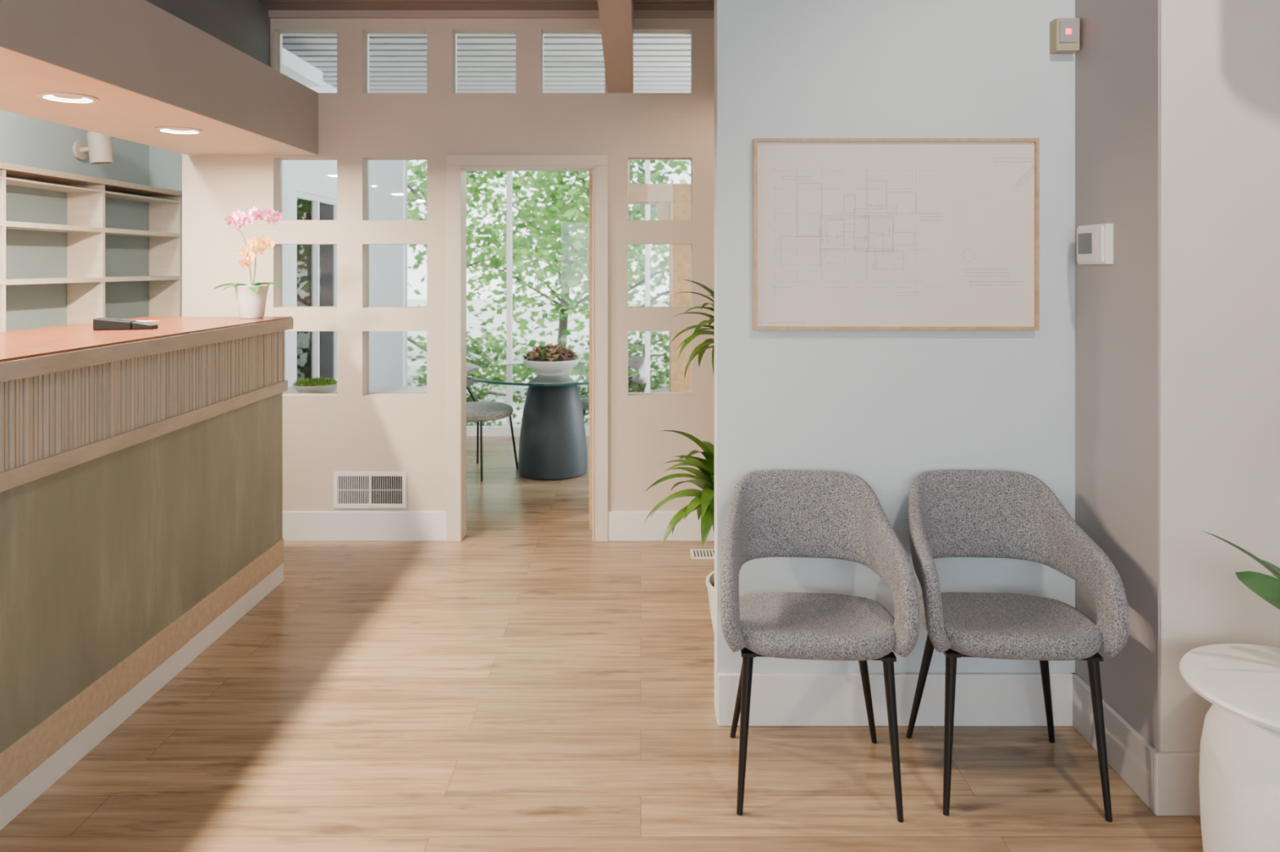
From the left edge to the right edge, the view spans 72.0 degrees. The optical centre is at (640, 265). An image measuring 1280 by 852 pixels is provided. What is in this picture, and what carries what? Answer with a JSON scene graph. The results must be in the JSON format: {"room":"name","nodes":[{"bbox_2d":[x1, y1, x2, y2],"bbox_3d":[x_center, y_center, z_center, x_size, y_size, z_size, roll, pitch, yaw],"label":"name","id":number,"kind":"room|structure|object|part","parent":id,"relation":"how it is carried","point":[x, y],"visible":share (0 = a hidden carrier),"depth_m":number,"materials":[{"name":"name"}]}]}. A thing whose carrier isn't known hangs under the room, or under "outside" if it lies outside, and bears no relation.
{"room":"lobby","nodes":[
{"label":"lobby","id":0,"kind":"room"},
{"bbox_2d":[0,109,149,186],"bbox_3d":[-3.300,0.150,1.400,0.100,2.700,9.000,0,0,0],"label":"wall","id":1,"kind":"structure","parent":0,"point":[24,140],"depth_m":4.93,"materials":[{"name":"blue paint"}]},
{"bbox_2d":[72,131,114,164],"bbox_3d":[-3.156,-0.678,5.100,0.199,0.191,0.120,0,0,0],"label":"wall sconce","id":2,"kind":"object","parent":1,"relation":"attached to","point":[100,148],"visible":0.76,"depth_m":5.06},
{"bbox_3d":[-3.126,-0.678,5.100,0.120,0.180,0.120,-6,0,0],"label":"lamp shade","id":3,"kind":"part","parent":2,"relation":"part of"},
{"bbox_2d":[0,0,318,155],"bbox_3d":[-2.114,-0.770,0.854,0.712,0.340,7.907,0,0,0],"label":"soffit","id":4,"kind":"structure","parent":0,"point":[147,68],"depth_m":3.34,"materials":[{"name":"paint"}]},
{"bbox_2d":[35,92,99,103],"bbox_3d":[-2.040,-0.596,3.140,0.190,0.008,0.190,0,0,0],"label":"recessed light","id":5,"kind":"object","parent":4,"relation":"attached to","point":[46,95],"visible":1,"depth_m":3.14,"materials":[{"name":"white metal"}]},
{"bbox_2d":[155,126,203,133],"bbox_3d":[-2.040,-0.596,3.900,0.190,0.008,0.190,0,0,0],"label":"recessed light","id":6,"kind":"object","parent":4,"relation":"attached to","point":[163,129],"visible":1,"depth_m":3.89,"materials":[{"name":"white metal"}]},
{"bbox_2d":[149,146,182,316],"bbox_3d":[-2.875,0.150,5.880,0.750,2.700,0.100,0,0,0],"label":"wall","id":7,"kind":"structure","parent":0,"point":[165,166],"depth_m":5.83,"materials":[{"name":"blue paint"}]},
{"bbox_2d":[145,0,270,66],"bbox_3d":[-2.080,-1.870,0.854,0.120,1.860,7.907,0,0,0],"label":"wall","id":8,"kind":"structure","parent":0,"point":[244,25],"depth_m":4.36,"materials":[{"name":"grey paint"}]},
{"bbox_2d":[282,48,322,86],"bbox_3d":[-2.745,-1.250,1.415,1.210,0.100,9.030,0,0,0],"label":"ceiling","id":9,"kind":"structure","parent":0,"point":[295,68],"depth_m":5.59,"materials":[{"name":"paint"}]},
{"bbox_2d":[282,80,337,386],"bbox_3d":[-2.450,-0.050,6.364,0.100,3.100,2.873,0,0,0],"label":"wall","id":10,"kind":"structure","parent":0,"point":[313,177],"depth_m":6.11,"materials":[{"name":"paint"}]},
{"bbox_2d":[296,191,337,381],"bbox_3d":[-2.445,0.215,6.625,0.050,1.470,0.950,0,0,0],"label":"window","id":11,"kind":"structure","parent":10,"relation":"in","point":[316,264],"depth_m":6.60,"materials":[{"name":"clear glass"}]},
{"bbox_2d":[283,386,426,392],"bbox_3d":[-1.740,1.115,5.127,1.280,0.770,0.360,0,0,0],"label":"window sill","id":12,"kind":"structure","parent":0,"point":[291,389],"depth_m":5.17,"materials":[{"name":"white wood"}]},
{"bbox_2d":[292,376,337,392],"bbox_3d":[-1.862,0.682,5.051,0.267,0.096,0.259,0,0,0],"label":"dish","id":13,"kind":"object","parent":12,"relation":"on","point":[319,384],"visible":0.98,"depth_m":4.98,"materials":[{"name":"white ceramic"}]},
{"bbox_3d":[-1.860,0.704,5.050,0.256,0.052,0.256,0,0,0],"label":"dish","id":14,"kind":"part","parent":13,"relation":"part of","materials":[{"name":"white ceramic"}]},
{"bbox_2d":[368,160,407,386],"bbox_3d":[-2.240,0.050,7.790,0.320,2.900,0.140,0,0,0],"label":"wall pier","id":15,"kind":"object","parent":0,"point":[387,264],"visible":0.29,"depth_m":7.72,"materials":[{"name":"paint"}]},
{"bbox_2d":[182,18,714,511],"bbox_3d":[-0.480,0.060,4.867,4.040,2.880,0.120,0,0,0],"label":"wall","id":16,"kind":"structure","parent":0,"point":[352,428],"depth_m":4.81,"materials":[{"name":"beige paint"}]},
{"bbox_2d":[282,159,336,159],"bbox_3d":[-1.829,-0.416,4.895,0.347,0.342,0.006,0,0,0],"label":"window","id":17,"kind":"structure","parent":16,"relation":"in","point":[282,159],"depth_m":4.90,"materials":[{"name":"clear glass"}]},
{"bbox_2d":[282,511,446,541],"bbox_3d":[-1.762,1.420,4.799,1.415,0.160,0.016,0,0,0],"label":"baseboard","id":18,"kind":"structure","parent":16,"relation":"attached to","point":[297,526],"depth_m":4.79,"materials":[{"name":"white wood"}]},
{"bbox_2d":[333,471,406,508],"bbox_3d":[-1.475,1.224,4.803,0.396,0.196,0.008,0,0,0],"label":"air vent","id":19,"kind":"object","parent":16,"relation":"in","point":[351,490],"visible":1,"depth_m":4.80,"materials":[{"name":"white metal"}]},
{"bbox_2d":[367,159,424,159],"bbox_3d":[-1.342,-0.416,4.895,0.352,0.342,0.006,0,0,0],"label":"window","id":20,"kind":"structure","parent":16,"relation":"in","point":[367,159],"depth_m":4.90,"materials":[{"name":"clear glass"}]},
{"bbox_2d":[268,10,714,18],"bbox_3d":[-0.300,-1.365,4.795,3.440,0.040,0.025,0,0,0],"label":"trim","id":21,"kind":"structure","parent":16,"relation":"attached to","point":[272,14],"depth_m":4.78,"materials":[{"name":"paint"}]},
{"bbox_2d":[446,155,608,542],"bbox_3d":[-0.617,0.450,4.856,0.877,2.100,0.151,0,0,0],"label":"trim","id":22,"kind":"structure","parent":16,"relation":"attached to","point":[457,166],"depth_m":4.79,"materials":[{"name":"white wood"}]},
{"bbox_2d":[587,173,592,530],"bbox_3d":[-0.291,0.485,5.303,0.077,2.010,0.715,0,0,0],"label":"door","id":23,"kind":"structure","parent":16,"relation":"in","point":[590,342],"depth_m":4.95,"materials":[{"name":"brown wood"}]},
{"bbox_2d":[628,159,688,159],"bbox_3d":[0.104,-0.416,4.895,0.351,0.342,0.006,0,0,0],"label":"window","id":24,"kind":"structure","parent":16,"relation":"in","point":[628,159],"depth_m":4.90,"materials":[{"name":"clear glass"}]},
{"bbox_2d":[608,511,714,541],"bbox_3d":[0.621,1.420,4.799,1.598,0.160,0.016,0,0,0],"label":"baseboard","id":25,"kind":"structure","parent":16,"relation":"attached to","point":[623,526],"depth_m":4.79,"materials":[{"name":"white wood"}]},
{"bbox_2d":[258,0,714,10],"bbox_3d":[0.590,-2.029,0.913,5.220,1.336,8.027,0,0,0],"label":"ceiling","id":26,"kind":"structure","parent":0,"point":[271,5],"depth_m":4.72,"materials":[{"name":"paint"}]},
{"bbox_2d":[282,35,690,93],"bbox_3d":[0.050,-1.455,6.614,5.100,0.130,3.373,0,0,0],"label":"window blinds","id":27,"kind":"structure","parent":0,"point":[486,64],"depth_m":6.05,"materials":[{"name":"white plastic"}]},
{"bbox_2d":[0,435,1203,851],"bbox_3d":[-0.050,1.560,2.325,6.700,0.120,11.050,0,0,0],"label":"floor","id":28,"kind":"structure","parent":0,"point":[526,682],"depth_m":2.80,"materials":[{"name":"brown wood"}]},
{"bbox_2d":[0,162,182,332],"bbox_3d":[-3.130,0.507,3.355,0.240,1.985,4.934,0,0,0],"label":"shelving unit","id":29,"kind":"object","parent":28,"relation":"on","point":[75,249],"visible":0.41,"depth_m":4.97,"materials":[{"name":"brown wood"}]},
{"bbox_2d":[0,316,293,830],"bbox_3d":[-2.014,0.873,1.817,0.692,1.254,4.835,0,0,0],"label":"reception desk","id":30,"kind":"object","parent":28,"relation":"on","point":[141,470],"depth_m":2.90,"materials":[{"name":"green paint"}]},
{"bbox_2d":[89,320,159,323],"bbox_3d":[-2.220,0.244,3.800,0.220,0.003,0.140,0,0,0],"label":"folder","id":31,"kind":"object","parent":30,"relation":"on","point":[137,321],"visible":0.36,"depth_m":3.82,"materials":[{"name":"white paper"}]},
{"bbox_2d":[93,317,158,330],"bbox_3d":[-1.973,0.224,3.381,0.205,0.045,0.080,0,0,-14],"label":"card payment terminal","id":32,"kind":"object","parent":30,"relation":"on","point":[100,323],"visible":1,"depth_m":3.34,"materials":[{"name":"black plastic"}]},
{"bbox_2d":[213,206,283,319],"bbox_3d":[-1.809,-0.014,4.061,0.246,0.519,0.227,0,0,-41],"label":"potted orchid","id":33,"kind":"object","parent":30,"relation":"on","point":[251,299],"visible":1,"depth_m":4.05,"materials":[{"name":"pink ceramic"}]},
{"bbox_3d":[-1.800,0.169,4.080,0.152,0.152,0.152,0,0,0],"label":"pot","id":34,"kind":"part","parent":33,"relation":"part of","materials":[{"name":"white ceramic"}]},
{"bbox_2d":[466,362,518,480],"bbox_3d":[-1.191,1.106,6.412,0.539,0.791,0.533,0,0,30],"label":"chair","id":35,"kind":"object","parent":28,"relation":"on","point":[476,411],"visible":0.48,"depth_m":6.30,"materials":[{"name":"fabric"}]},
{"bbox_3d":[-1.339,0.820,6.497,0.199,0.220,0.533,0,0,30],"label":"backrest","id":36,"kind":"part","parent":35,"relation":"part of","materials":[{"name":"fabric"}]},
{"bbox_3d":[-1.170,1.058,6.400,0.490,0.085,0.490,0,0,30],"label":"seat","id":37,"kind":"part","parent":35,"relation":"part of","materials":[{"name":"fabric"}]},
{"bbox_2d":[404,160,649,435],"bbox_3d":[0.210,0.050,7.790,4.580,2.900,0.100,0,0,0],"label":"window","id":38,"kind":"structure","parent":28,"relation":"on","point":[470,430],"depth_m":7.76,"materials":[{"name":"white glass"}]},
{"bbox_2d":[466,362,639,479],"bbox_3d":[-0.635,1.135,6.380,1.252,0.729,1.252,0,0,0],"label":"conference table","id":39,"kind":"object","parent":28,"relation":"on","point":[553,445],"visible":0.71,"depth_m":6.19,"materials":[{"name":"metal"}]},
{"bbox_2d":[520,342,581,375],"bbox_3d":[-0.635,0.662,6.263,0.437,0.219,0.424,0,0,0],"label":"succulent bowl","id":40,"kind":"object","parent":39,"relation":"on","point":[556,360],"visible":1,"depth_m":6.14,"materials":[{"name":"white ceramic"}]},
{"bbox_3d":[-0.635,0.781,6.380,1.252,0.020,1.252,0,0,0],"label":"glass","id":41,"kind":"part","parent":39,"relation":"part of","materials":[{"name":"clear glass"}]},
{"bbox_2d":[580,355,648,420],"bbox_3d":[-0.208,1.106,6.790,0.539,0.791,0.533,0,0,-25],"label":"chair","id":42,"kind":"object","parent":28,"relation":"on","point":[640,363],"visible":0.29,"depth_m":6.75,"materials":[{"name":"fabric"}]},
{"bbox_3d":[-0.230,1.058,6.780,0.490,0.085,0.490,0,0,-25],"label":"seat","id":43,"kind":"part","parent":42,"relation":"part of","materials":[{"name":"fabric"}]},
{"bbox_3d":[-0.053,0.820,6.862,0.199,0.220,0.533,0,0,-25],"label":"backrest","id":44,"kind":"part","parent":42,"relation":"part of","materials":[{"name":"fabric"}]},
{"bbox_2d":[651,386,669,392],"bbox_3d":[0.344,1.106,7.204,0.539,0.791,0.533,0,0,-10],"label":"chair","id":45,"kind":"object","parent":28,"relation":"on","point":[666,389],"visible":0.04,"depth_m":7.18,"materials":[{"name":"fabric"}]},
{"bbox_2d":[643,279,714,632],"bbox_3d":[0.386,0.768,3.401,0.750,1.465,0.614,0,0,0],"label":"dracaena","id":46,"kind":"object","parent":28,"relation":"on","point":[703,501],"visible":0.22,"depth_m":3.37,"materials":[{"name":"green plant"}]},
{"bbox_2d":[689,549,714,559],"bbox_3d":[0.410,1.497,4.570,0.300,0.006,0.140,0,0,0],"label":"floor vent register","id":47,"kind":"object","parent":28,"relation":"in","point":[695,553],"visible":0.41,"depth_m":4.56,"materials":[{"name":"white metal"}]},
{"bbox_2d":[720,470,919,822],"bbox_3d":[0.501,1.081,2.610,0.536,0.841,0.497,0,0,4],"label":"upholstered armchair","id":48,"kind":"object","parent":28,"relation":"on","point":[771,513],"visible":1,"depth_m":2.62,"materials":[{"name":"grey fabric"}]},
{"bbox_3d":[0.499,1.053,2.588,0.480,0.108,0.456,0,0,4],"label":"seat","id":49,"kind":"part","parent":48,"relation":"part of","materials":[{"name":"grey fabric"}]},
{"bbox_2d":[906,470,1128,822],"bbox_3d":[1.063,1.081,2.610,0.536,0.841,0.497,0,0,4],"label":"upholstered armchair","id":50,"kind":"object","parent":28,"relation":"on","point":[953,513],"visible":0.99,"depth_m":2.61,"materials":[{"name":"grey fabric"}]},
{"bbox_3d":[1.061,1.053,2.588,0.480,0.108,0.456,0,0,3],"label":"seat","id":51,"kind":"part","parent":50,"relation":"part of","materials":[{"name":"grey fabric"}]},
{"bbox_2d":[1179,643,1279,851],"bbox_3d":[1.560,1.248,2.090,0.484,0.505,0.484,0,0,0],"label":"round side table","id":52,"kind":"object","parent":28,"relation":"on","point":[1239,765],"visible":1,"depth_m":2.06,"materials":[{"name":"white ceramic"}]},
{"bbox_2d":[1201,530,1279,609],"bbox_3d":[1.579,0.690,2.108,0.449,0.609,0.334,0,0,25],"label":"potted plant","id":53,"kind":"object","parent":52,"relation":"on","point":[1267,587],"visible":1,"depth_m":2.04,"materials":[{"name":"green plant"}]},
{"bbox_2d":[597,0,633,93],"bbox_3d":[-0.111,-1.821,0.904,0.142,1.764,7.807,0,0,0],"label":"ceiling beam","id":54,"kind":"structure","parent":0,"point":[615,16],"depth_m":4.16,"materials":[{"name":"brown wood"}]},
{"bbox_2d":[627,160,690,392],"bbox_3d":[0.510,0.060,6.100,1.260,2.880,0.300,0,0,0],"label":"wall","id":55,"kind":"structure","parent":0,"point":[673,201],"depth_m":5.95,"materials":[{"name":"beige paint"}]},
{"bbox_2d":[706,571,714,632],"bbox_3d":[0.430,1.363,3.420,0.354,0.275,0.354,0,0,0],"label":"planter","id":56,"kind":"object","parent":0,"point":[710,578],"depth_m":3.39,"materials":[{"name":"white ceramic"}]},
{"bbox_2d":[714,0,1075,726],"bbox_3d":[0.835,-0.450,2.933,1.170,3.900,0.133,0,0,0],"label":"wall","id":57,"kind":"structure","parent":0,"point":[886,409],"depth_m":2.88,"materials":[{"name":"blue paint"}]},
{"bbox_2d":[752,137,1039,330],"bbox_3d":[0.828,-0.100,2.868,0.924,0.622,0.030,0,0,0],"label":"drawing","id":58,"kind":"object","parent":57,"relation":"attached to","point":[849,233],"visible":1,"depth_m":2.87,"materials":[{"name":"white paper"}]},
{"bbox_2d":[1049,17,1079,54],"bbox_3d":[1.375,-0.743,2.857,0.075,0.105,0.059,0,0,0],"label":"sensor","id":59,"kind":"object","parent":57,"relation":"attached to","point":[1064,33],"visible":1,"depth_m":2.83,"materials":[{"name":"white plastic"}]},
{"bbox_2d":[1075,0,1159,751],"bbox_3d":[1.480,-0.450,2.710,0.120,3.900,0.580,0,0,0],"label":"wall","id":60,"kind":"structure","parent":0,"point":[1117,59],"depth_m":2.61,"materials":[{"name":"beige paint"}]},
{"bbox_2d":[1076,223,1113,264],"bbox_3d":[1.405,-0.064,2.735,0.034,0.122,0.170,0,0,0],"label":"thermostat","id":61,"kind":"object","parent":60,"relation":"attached to","point":[1095,242],"visible":1,"depth_m":2.70,"materials":[{"name":"white plastic"}]},
{"bbox_2d":[1072,672,1157,811],"bbox_3d":[1.412,1.416,2.651,0.016,0.168,0.463,0,0,0],"label":"baseboard","id":62,"kind":"structure","parent":60,"relation":"attached to","point":[1131,756],"depth_m":2.58,"materials":[{"name":"white wood"}]},
{"bbox_2d":[1160,0,1279,751],"bbox_3d":[2.312,-0.450,2.478,1.775,3.900,0.125,0,0,0],"label":"wall","id":63,"kind":"structure","parent":0,"point":[1220,60],"depth_m":2.42,"materials":[{"name":"beige paint"}]},
{"bbox_2d":[1153,751,1199,816],"bbox_3d":[2.302,1.416,2.407,1.796,0.168,0.016,0,0,0],"label":"baseboard","id":64,"kind":"structure","parent":63,"relation":"attached to","point":[1175,774],"depth_m":2.40,"materials":[{"name":"beige paint"}]},
{"label":"outside","id":65,"kind":"structure","parent":0,"visible":0},
{"bbox_2d":[407,299,669,426],"bbox_3d":[0.000,1.850,26.425,60.000,0.200,37.150,0,0,0],"label":"ground","id":66,"kind":"structure","parent":65,"point":[477,304],"depth_m":22.37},
{"bbox_2d":[407,319,528,426],"bbox_3d":[-1.816,1.239,9.450,1.791,1.399,1.283,0,0,-11],"label":"shrub","id":67,"kind":"object","parent":66,"relation":"on","point":[474,349],"visible":0.22,"depth_m":9.34,"materials":[{"name":"green plant"}]},
{"bbox_2d":[407,160,581,352],"bbox_3d":[-3.164,-1.335,12.077,5.351,6.296,3.928,0,0,-19],"label":"tree","id":68,"kind":"object","parent":66,"relation":"on","point":[412,195],"visible":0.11,"depth_m":12.21,"materials":[{"name":"green plant"}]},
{"bbox_2d":[407,160,686,354],"bbox_3d":[-1.836,-2.024,16.314,6.465,7.919,4.636,0,0,0],"label":"tree","id":69,"kind":"object","parent":66,"relation":"on","point":[574,263],"visible":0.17,"depth_m":16.08,"materials":[{"name":"green plant"}]},
{"bbox_2d":[413,160,690,391],"bbox_3d":[-0.363,-1.045,11.576,5.355,6.090,3.361,0,0,-10],"label":"tree","id":70,"kind":"object","parent":66,"relation":"on","point":[571,210],"visible":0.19,"depth_m":11.44,"materials":[{"name":"green plant"}]},
{"bbox_2d":[564,331,669,426],"bbox_3d":[-0.210,1.231,9.187,1.652,1.238,1.381,0,0,0],"label":"shrub","id":71,"kind":"object","parent":66,"relation":"on","point":[635,387],"visible":0.14,"depth_m":9.16,"materials":[{"name":"green plant"}]},
{"bbox_2d":[627,160,690,296],"bbox_3d":[1.575,-1.274,11.271,5.535,6.162,3.397,0,0,0],"label":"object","id":72,"kind":"object","parent":66,"relation":"on","point":[676,163],"visible":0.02,"depth_m":10.99,"materials":[{"name":"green plant"}]}
]}

